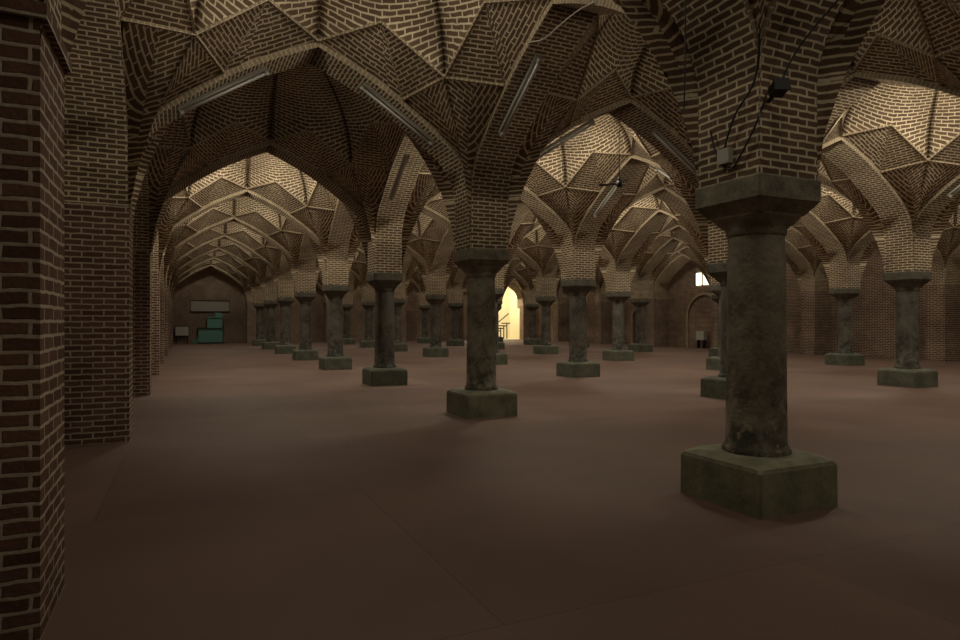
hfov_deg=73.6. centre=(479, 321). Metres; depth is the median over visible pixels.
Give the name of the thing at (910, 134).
bay
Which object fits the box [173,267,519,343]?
wall
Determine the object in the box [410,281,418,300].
bay
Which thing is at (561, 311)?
brick pier
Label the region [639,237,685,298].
pointed arch
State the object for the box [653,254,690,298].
pointed arch
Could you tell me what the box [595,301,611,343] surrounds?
brick pier
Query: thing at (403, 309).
brick pier
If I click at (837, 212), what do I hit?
bay
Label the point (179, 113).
hanging cable
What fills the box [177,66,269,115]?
lamp
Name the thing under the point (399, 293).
pointed arch
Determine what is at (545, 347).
stone column
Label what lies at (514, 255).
pointed arch
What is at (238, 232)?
bay
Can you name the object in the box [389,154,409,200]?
lamp
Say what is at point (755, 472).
stone column
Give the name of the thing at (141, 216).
pointed arch
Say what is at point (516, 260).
bay
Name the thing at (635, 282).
pointed arch
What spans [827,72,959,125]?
pointed arch
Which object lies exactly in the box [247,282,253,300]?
pointed arch
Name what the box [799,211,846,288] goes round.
pointed arch
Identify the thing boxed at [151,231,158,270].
pointed arch
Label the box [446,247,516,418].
stone column
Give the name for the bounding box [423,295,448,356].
stone column
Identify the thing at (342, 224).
pointed arch
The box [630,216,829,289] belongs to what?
bay
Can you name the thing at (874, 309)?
wall
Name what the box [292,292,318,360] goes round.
stone column
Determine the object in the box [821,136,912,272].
pointed arch
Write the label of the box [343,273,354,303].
pointed arch
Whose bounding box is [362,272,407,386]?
stone column
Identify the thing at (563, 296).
pointed arch
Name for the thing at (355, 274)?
pointed arch
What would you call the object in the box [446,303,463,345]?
stone column
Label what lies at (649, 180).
bay
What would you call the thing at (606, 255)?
pointed arch
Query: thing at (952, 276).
pointed arch
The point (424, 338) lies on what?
stone column
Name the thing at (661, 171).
lamp
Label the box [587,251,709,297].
bay
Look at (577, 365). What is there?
stone column
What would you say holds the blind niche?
attached to the wall at (874, 309)
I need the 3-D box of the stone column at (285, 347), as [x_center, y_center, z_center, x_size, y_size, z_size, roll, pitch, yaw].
[-9.050,0.164,29.826,0.860,2.605,0.860,0,0,-25]
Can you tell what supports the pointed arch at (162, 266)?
attached to the wall
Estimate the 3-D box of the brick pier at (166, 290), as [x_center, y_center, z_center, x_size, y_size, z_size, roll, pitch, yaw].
[-14.005,0.026,27.533,1.102,2.880,0.664,0,0,-25]
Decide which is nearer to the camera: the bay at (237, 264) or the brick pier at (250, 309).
the bay at (237, 264)
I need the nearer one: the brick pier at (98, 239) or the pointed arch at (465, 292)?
the brick pier at (98, 239)
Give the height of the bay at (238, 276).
4.400 m
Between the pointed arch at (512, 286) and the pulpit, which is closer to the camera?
the pulpit
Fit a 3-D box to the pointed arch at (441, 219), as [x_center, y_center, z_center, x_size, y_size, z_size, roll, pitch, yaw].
[-2.064,-2.499,21.158,4.760,2.731,0.640,0,0,-25]
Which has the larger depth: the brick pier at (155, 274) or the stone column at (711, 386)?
the brick pier at (155, 274)
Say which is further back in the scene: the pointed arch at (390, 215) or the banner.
the banner
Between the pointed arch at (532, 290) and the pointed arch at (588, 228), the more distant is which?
the pointed arch at (532, 290)
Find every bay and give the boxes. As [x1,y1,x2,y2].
[38,0,770,169]
[132,64,454,263]
[151,152,367,277]
[160,196,322,283]
[165,221,295,291]
[168,238,276,292]
[170,250,263,297]
[172,259,253,299]
[293,242,425,296]
[315,212,446,289]
[317,271,325,298]
[348,195,561,279]
[351,252,366,299]
[352,274,361,299]
[353,267,447,299]
[402,113,707,267]
[405,257,535,295]
[406,282,463,306]
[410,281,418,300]
[445,227,605,293]
[449,264,458,292]
[462,262,531,299]
[502,254,630,296]
[502,274,594,302]
[504,194,710,281]
[508,0,959,248]
[511,279,523,295]
[514,276,525,303]
[555,230,710,296]
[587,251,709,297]
[595,153,883,273]
[595,270,603,289]
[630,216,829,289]
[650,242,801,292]
[785,228,925,287]
[811,187,869,275]
[817,0,884,177]
[823,83,959,254]
[860,207,959,283]
[930,195,959,271]
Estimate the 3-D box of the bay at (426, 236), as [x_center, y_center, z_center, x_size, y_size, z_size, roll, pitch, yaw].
[-3.198,-3.334,23.610,4.790,4.400,4.790,0,0,-25]
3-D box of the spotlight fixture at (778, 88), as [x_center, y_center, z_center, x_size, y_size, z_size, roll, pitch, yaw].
[2.222,-1.741,4.821,0.120,0.126,0.225,0,0,-2]
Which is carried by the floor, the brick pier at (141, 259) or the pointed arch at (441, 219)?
the brick pier at (141, 259)
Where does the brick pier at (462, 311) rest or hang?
on the floor
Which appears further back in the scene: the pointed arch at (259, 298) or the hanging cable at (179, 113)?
the pointed arch at (259, 298)
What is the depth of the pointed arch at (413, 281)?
43.97 m
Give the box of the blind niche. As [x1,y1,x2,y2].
[686,292,712,347]
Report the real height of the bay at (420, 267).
4.400 m
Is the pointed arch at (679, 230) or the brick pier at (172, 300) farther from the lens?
the brick pier at (172, 300)
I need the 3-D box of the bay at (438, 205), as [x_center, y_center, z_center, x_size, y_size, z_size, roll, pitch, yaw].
[-0.930,-3.334,18.709,4.790,4.400,4.790,0,0,-25]
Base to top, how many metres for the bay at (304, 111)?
4.400 m
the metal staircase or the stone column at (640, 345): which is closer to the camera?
the stone column at (640, 345)
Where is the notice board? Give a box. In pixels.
[175,326,188,343]
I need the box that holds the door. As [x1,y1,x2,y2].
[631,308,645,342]
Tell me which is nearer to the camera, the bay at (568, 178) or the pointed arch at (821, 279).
the bay at (568, 178)
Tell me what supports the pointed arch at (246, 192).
on the stone column at (335, 359)
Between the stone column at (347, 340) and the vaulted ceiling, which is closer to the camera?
the vaulted ceiling
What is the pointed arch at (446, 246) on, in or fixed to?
on the stone column at (435, 349)
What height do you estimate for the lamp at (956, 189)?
0.796 m
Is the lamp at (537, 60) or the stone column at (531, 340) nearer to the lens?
the lamp at (537, 60)
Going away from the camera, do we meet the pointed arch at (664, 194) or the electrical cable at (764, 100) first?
the electrical cable at (764, 100)
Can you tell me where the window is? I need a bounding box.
[695,272,708,285]
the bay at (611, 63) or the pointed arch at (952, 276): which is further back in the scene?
the pointed arch at (952, 276)
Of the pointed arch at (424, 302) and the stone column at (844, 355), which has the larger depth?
the pointed arch at (424, 302)
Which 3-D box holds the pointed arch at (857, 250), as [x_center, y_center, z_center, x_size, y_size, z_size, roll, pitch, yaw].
[13.589,-2.499,19.476,0.640,2.731,4.760,0,0,-25]
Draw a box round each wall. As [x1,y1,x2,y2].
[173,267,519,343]
[536,245,925,358]
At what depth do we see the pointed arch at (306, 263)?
24.54 m
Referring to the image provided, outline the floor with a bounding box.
[40,339,959,639]
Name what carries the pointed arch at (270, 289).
on the stone column at (270, 342)
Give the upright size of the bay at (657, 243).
4.400 m
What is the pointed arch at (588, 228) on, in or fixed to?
on the stone column at (577, 365)
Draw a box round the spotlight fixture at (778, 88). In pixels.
[767,77,790,102]
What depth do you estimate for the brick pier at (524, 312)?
53.29 m
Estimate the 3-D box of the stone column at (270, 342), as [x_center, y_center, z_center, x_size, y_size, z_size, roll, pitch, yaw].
[-11.318,0.164,34.727,0.860,2.605,0.860,0,0,-25]
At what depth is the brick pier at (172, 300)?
42.16 m
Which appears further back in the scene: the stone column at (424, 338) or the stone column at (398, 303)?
the stone column at (424, 338)
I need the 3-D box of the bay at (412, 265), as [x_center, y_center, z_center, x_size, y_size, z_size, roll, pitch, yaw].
[-0.565,-3.334,30.778,4.790,4.400,4.790,0,0,-25]
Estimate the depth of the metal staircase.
55.44 m
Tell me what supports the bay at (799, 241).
on the stone column at (844, 355)
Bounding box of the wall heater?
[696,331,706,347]
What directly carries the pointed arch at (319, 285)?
attached to the wall at (209, 283)
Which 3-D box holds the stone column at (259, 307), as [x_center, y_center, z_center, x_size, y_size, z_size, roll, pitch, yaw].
[-13.585,0.164,39.627,0.860,2.605,0.860,0,0,-25]
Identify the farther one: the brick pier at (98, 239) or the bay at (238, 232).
the bay at (238, 232)
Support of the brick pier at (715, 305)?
on the floor
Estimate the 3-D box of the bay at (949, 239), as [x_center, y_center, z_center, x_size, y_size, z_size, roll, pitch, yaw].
[16.040,-3.334,20.611,4.790,4.400,4.790,0,0,-25]
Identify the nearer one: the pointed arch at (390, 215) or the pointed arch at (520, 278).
the pointed arch at (390, 215)
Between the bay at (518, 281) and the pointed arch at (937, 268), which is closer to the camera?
the pointed arch at (937, 268)
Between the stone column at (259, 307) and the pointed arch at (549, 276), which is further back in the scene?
the stone column at (259, 307)
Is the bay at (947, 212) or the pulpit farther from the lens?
the pulpit
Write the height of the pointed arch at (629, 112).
2.731 m
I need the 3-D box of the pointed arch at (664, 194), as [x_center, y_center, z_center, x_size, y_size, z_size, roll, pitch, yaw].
[5.104,-2.499,18.525,4.760,2.731,0.640,0,0,-25]
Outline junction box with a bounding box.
[717,147,732,165]
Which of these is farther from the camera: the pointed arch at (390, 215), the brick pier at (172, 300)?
the brick pier at (172, 300)
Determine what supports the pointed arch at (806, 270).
on the stone column at (713, 351)
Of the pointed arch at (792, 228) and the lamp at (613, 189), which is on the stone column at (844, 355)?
the pointed arch at (792, 228)
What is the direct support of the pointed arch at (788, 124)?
on the stone column
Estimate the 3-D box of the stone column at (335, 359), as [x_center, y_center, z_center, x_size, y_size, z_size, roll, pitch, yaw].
[-4.515,0.164,20.024,0.860,2.605,0.860,0,0,-25]
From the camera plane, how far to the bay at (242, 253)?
33.24 m
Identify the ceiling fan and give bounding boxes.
[599,128,629,187]
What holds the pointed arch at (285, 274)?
on the stone column at (285, 347)
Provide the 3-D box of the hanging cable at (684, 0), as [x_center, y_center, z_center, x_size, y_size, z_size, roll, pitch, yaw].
[1.598,-2.201,5.008,0.017,1.070,0.022,0,0,-25]
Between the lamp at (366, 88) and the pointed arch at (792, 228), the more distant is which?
the pointed arch at (792, 228)
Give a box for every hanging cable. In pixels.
[148,113,179,155]
[527,1,595,42]
[683,0,685,108]
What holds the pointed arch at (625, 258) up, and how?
on the stone column at (713, 362)
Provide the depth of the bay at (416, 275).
42.91 m
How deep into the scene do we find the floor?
4.86 m
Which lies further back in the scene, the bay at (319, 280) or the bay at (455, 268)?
the bay at (319, 280)
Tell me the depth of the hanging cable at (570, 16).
7.30 m
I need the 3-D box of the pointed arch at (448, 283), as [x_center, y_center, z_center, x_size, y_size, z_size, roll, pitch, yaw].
[-3.966,-2.499,38.128,4.760,2.731,0.640,0,0,-25]
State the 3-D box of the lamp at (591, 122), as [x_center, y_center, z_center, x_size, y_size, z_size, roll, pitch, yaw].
[1.438,-3.067,10.746,1.153,0.796,0.100,0,0,-25]
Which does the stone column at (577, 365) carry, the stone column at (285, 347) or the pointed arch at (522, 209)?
the pointed arch at (522, 209)
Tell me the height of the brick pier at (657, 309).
2.880 m
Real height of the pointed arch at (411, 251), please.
2.731 m
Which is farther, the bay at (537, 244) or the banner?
the banner
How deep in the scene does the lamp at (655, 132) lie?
11.68 m
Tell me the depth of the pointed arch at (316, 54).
9.27 m
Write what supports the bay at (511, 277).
on the stone column at (500, 339)
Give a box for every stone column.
[252,303,265,345]
[262,301,279,348]
[274,297,295,353]
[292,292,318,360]
[319,285,351,369]
[343,304,354,344]
[360,302,374,347]
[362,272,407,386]
[394,299,407,351]
[417,305,429,343]
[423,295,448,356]
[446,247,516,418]
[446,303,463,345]
[495,289,507,364]
[497,300,504,349]
[498,306,502,341]
[523,304,540,344]
[533,297,558,353]
[556,279,599,377]
[602,292,633,360]
[628,299,652,351]
[681,172,837,519]
[700,262,726,399]
[706,284,720,370]
[709,295,718,356]
[825,288,864,365]
[877,271,937,387]
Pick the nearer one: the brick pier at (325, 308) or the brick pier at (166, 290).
the brick pier at (166, 290)
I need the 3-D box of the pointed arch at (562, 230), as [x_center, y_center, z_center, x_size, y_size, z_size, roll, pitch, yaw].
[0.203,-2.499,16.257,4.760,2.731,0.640,0,0,-25]
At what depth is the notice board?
43.18 m
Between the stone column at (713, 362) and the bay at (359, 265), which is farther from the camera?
the bay at (359, 265)
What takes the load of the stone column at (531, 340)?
on the floor
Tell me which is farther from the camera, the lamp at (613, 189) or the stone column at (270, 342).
the stone column at (270, 342)
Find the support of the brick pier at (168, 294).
on the floor
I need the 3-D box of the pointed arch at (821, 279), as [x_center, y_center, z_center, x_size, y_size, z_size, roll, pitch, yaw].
[16.427,-2.499,26.738,1.090,2.731,4.760,0,0,-25]
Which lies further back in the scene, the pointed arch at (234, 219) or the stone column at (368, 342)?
the stone column at (368, 342)
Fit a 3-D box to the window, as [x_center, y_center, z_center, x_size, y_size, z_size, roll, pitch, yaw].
[12.575,-2.434,36.228,0.090,0.800,1.160,0,0,-25]
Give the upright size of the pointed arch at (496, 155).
2.731 m
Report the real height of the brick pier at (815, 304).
2.880 m
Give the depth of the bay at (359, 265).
35.81 m
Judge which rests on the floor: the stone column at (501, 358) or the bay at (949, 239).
the stone column at (501, 358)
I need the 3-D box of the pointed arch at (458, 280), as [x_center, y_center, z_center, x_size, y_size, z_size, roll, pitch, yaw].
[-0.382,-2.499,36.811,0.640,2.731,4.760,0,0,-25]
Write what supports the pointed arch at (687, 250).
on the stone column at (640, 345)
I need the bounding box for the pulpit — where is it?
[193,313,222,343]
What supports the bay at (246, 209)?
on the stone column at (305, 351)
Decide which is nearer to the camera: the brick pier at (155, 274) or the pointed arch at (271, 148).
the pointed arch at (271, 148)
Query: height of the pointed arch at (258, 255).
2.731 m
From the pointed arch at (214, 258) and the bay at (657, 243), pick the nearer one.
the bay at (657, 243)
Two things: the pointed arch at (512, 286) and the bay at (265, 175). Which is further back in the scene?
the pointed arch at (512, 286)
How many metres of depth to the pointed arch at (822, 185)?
16.06 m
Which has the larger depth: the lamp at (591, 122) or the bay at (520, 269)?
the bay at (520, 269)
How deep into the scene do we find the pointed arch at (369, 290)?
36.66 m
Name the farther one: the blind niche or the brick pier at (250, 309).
the brick pier at (250, 309)
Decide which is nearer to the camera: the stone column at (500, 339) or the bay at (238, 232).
the bay at (238, 232)
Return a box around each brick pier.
[0,0,71,639]
[64,202,132,445]
[133,250,150,395]
[151,270,159,374]
[160,282,164,363]
[165,289,167,355]
[168,294,169,350]
[170,298,171,346]
[172,300,172,343]
[246,301,255,342]
[323,302,327,341]
[401,303,405,340]
[459,304,466,339]
[520,305,528,339]
[553,303,569,340]
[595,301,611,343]
[646,298,667,345]
[713,301,717,346]
[801,290,830,354]
[926,284,959,361]
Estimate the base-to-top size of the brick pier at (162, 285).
2.880 m
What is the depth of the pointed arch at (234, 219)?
23.83 m
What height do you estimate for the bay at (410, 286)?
4.400 m
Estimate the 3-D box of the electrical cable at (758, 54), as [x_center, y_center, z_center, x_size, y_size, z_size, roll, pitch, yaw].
[2.050,-1.914,4.922,0.102,1.047,0.537,0,0,-8]
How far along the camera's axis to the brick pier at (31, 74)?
2.94 m
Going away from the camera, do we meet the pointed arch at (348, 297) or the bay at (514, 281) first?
the pointed arch at (348, 297)
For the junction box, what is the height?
0.120 m
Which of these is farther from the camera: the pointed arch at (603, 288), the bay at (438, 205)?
the pointed arch at (603, 288)
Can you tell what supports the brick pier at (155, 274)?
on the floor
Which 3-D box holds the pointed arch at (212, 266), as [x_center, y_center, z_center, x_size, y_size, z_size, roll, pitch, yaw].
[-18.325,-2.499,43.632,4.600,2.731,1.090,0,0,-25]
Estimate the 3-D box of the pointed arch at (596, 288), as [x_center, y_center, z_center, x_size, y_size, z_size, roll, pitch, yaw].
[5.835,-2.499,42.663,4.760,2.731,0.640,0,0,-25]
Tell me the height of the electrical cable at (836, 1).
0.809 m
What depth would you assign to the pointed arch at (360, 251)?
31.24 m
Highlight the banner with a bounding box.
[190,300,229,311]
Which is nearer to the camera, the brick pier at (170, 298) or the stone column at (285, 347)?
the stone column at (285, 347)
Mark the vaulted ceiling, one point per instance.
(451, 61)
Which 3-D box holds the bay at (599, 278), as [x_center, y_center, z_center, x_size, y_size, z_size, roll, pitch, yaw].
[6.970,-3.334,40.214,4.790,4.400,4.790,0,0,-25]
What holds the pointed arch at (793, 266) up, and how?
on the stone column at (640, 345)
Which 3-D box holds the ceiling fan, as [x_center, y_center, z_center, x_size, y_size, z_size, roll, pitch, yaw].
[2.994,-3.464,13.527,0.758,1.240,0.743,0,0,-25]
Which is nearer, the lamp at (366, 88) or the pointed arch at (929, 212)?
the lamp at (366, 88)
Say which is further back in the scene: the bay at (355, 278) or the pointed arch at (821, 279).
the bay at (355, 278)
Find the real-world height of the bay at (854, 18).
4.400 m
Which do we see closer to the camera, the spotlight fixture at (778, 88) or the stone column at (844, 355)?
the spotlight fixture at (778, 88)
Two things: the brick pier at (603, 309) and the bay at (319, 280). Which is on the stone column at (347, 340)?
the bay at (319, 280)
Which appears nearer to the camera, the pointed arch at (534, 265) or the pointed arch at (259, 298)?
the pointed arch at (534, 265)
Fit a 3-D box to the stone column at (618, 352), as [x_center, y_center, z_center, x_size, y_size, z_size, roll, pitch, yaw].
[5.287,0.164,24.559,0.860,2.605,0.860,0,0,-25]
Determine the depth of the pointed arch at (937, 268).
23.93 m
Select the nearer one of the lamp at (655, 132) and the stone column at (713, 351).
the lamp at (655, 132)
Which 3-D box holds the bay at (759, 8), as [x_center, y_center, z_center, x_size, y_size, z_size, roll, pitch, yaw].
[1.044,-3.334,1.772,4.629,4.400,4.790,0,0,-25]
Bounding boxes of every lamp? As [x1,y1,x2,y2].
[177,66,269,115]
[359,82,433,145]
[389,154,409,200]
[498,54,542,136]
[538,118,594,158]
[593,179,622,217]
[651,128,696,177]
[655,167,669,178]
[947,184,959,197]
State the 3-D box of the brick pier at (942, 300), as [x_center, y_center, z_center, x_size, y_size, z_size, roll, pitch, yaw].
[17.560,0.026,24.288,1.114,2.880,0.664,0,0,-25]
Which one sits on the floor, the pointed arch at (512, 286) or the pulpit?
the pulpit
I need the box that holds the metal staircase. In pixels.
[499,313,509,338]
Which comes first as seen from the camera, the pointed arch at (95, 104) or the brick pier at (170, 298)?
the pointed arch at (95, 104)
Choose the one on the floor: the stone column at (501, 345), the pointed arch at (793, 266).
the stone column at (501, 345)
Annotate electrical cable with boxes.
[710,93,767,169]
[724,18,759,147]
[782,0,838,77]
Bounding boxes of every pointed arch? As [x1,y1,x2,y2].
[45,0,758,187]
[64,0,127,205]
[130,42,470,250]
[133,168,148,250]
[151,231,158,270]
[160,258,163,281]
[164,142,374,273]
[170,189,326,284]
[174,217,297,291]
[176,235,278,296]
[177,248,264,300]
[178,257,254,302]
[178,265,246,305]
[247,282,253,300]
[255,275,263,302]
[265,266,276,300]
[279,252,292,296]
[298,232,315,291]
[316,282,325,306]
[327,199,353,284]
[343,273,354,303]
[350,269,364,301]
[356,248,364,256]
[365,272,374,301]
[375,132,423,272]
[394,251,411,298]
[406,245,430,294]
[410,278,421,304]
[421,206,452,232]
[422,283,429,304]
[424,187,573,279]
[431,229,453,294]
[447,279,451,302]
[452,268,465,302]
[464,286,466,303]
[471,0,626,248]
[495,199,529,288]
[498,253,515,300]
[508,282,522,307]
[511,270,529,303]
[515,247,542,296]
[523,225,615,291]
[530,281,538,303]
[543,251,558,296]
[546,98,727,263]
[558,286,569,302]
[574,155,663,278]
[593,283,599,300]
[600,282,609,300]
[616,209,677,291]
[623,186,719,284]
[631,271,638,298]
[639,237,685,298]
[652,225,714,294]
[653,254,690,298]
[670,246,702,266]
[759,0,843,179]
[785,239,813,290]
[789,227,803,235]
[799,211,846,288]
[814,262,829,290]
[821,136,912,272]
[821,184,848,199]
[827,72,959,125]
[847,205,959,287]
[913,173,959,271]
[926,246,943,284]
[945,245,959,283]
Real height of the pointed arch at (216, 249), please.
2.731 m
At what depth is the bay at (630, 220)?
22.25 m
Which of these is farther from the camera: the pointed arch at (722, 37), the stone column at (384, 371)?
the stone column at (384, 371)

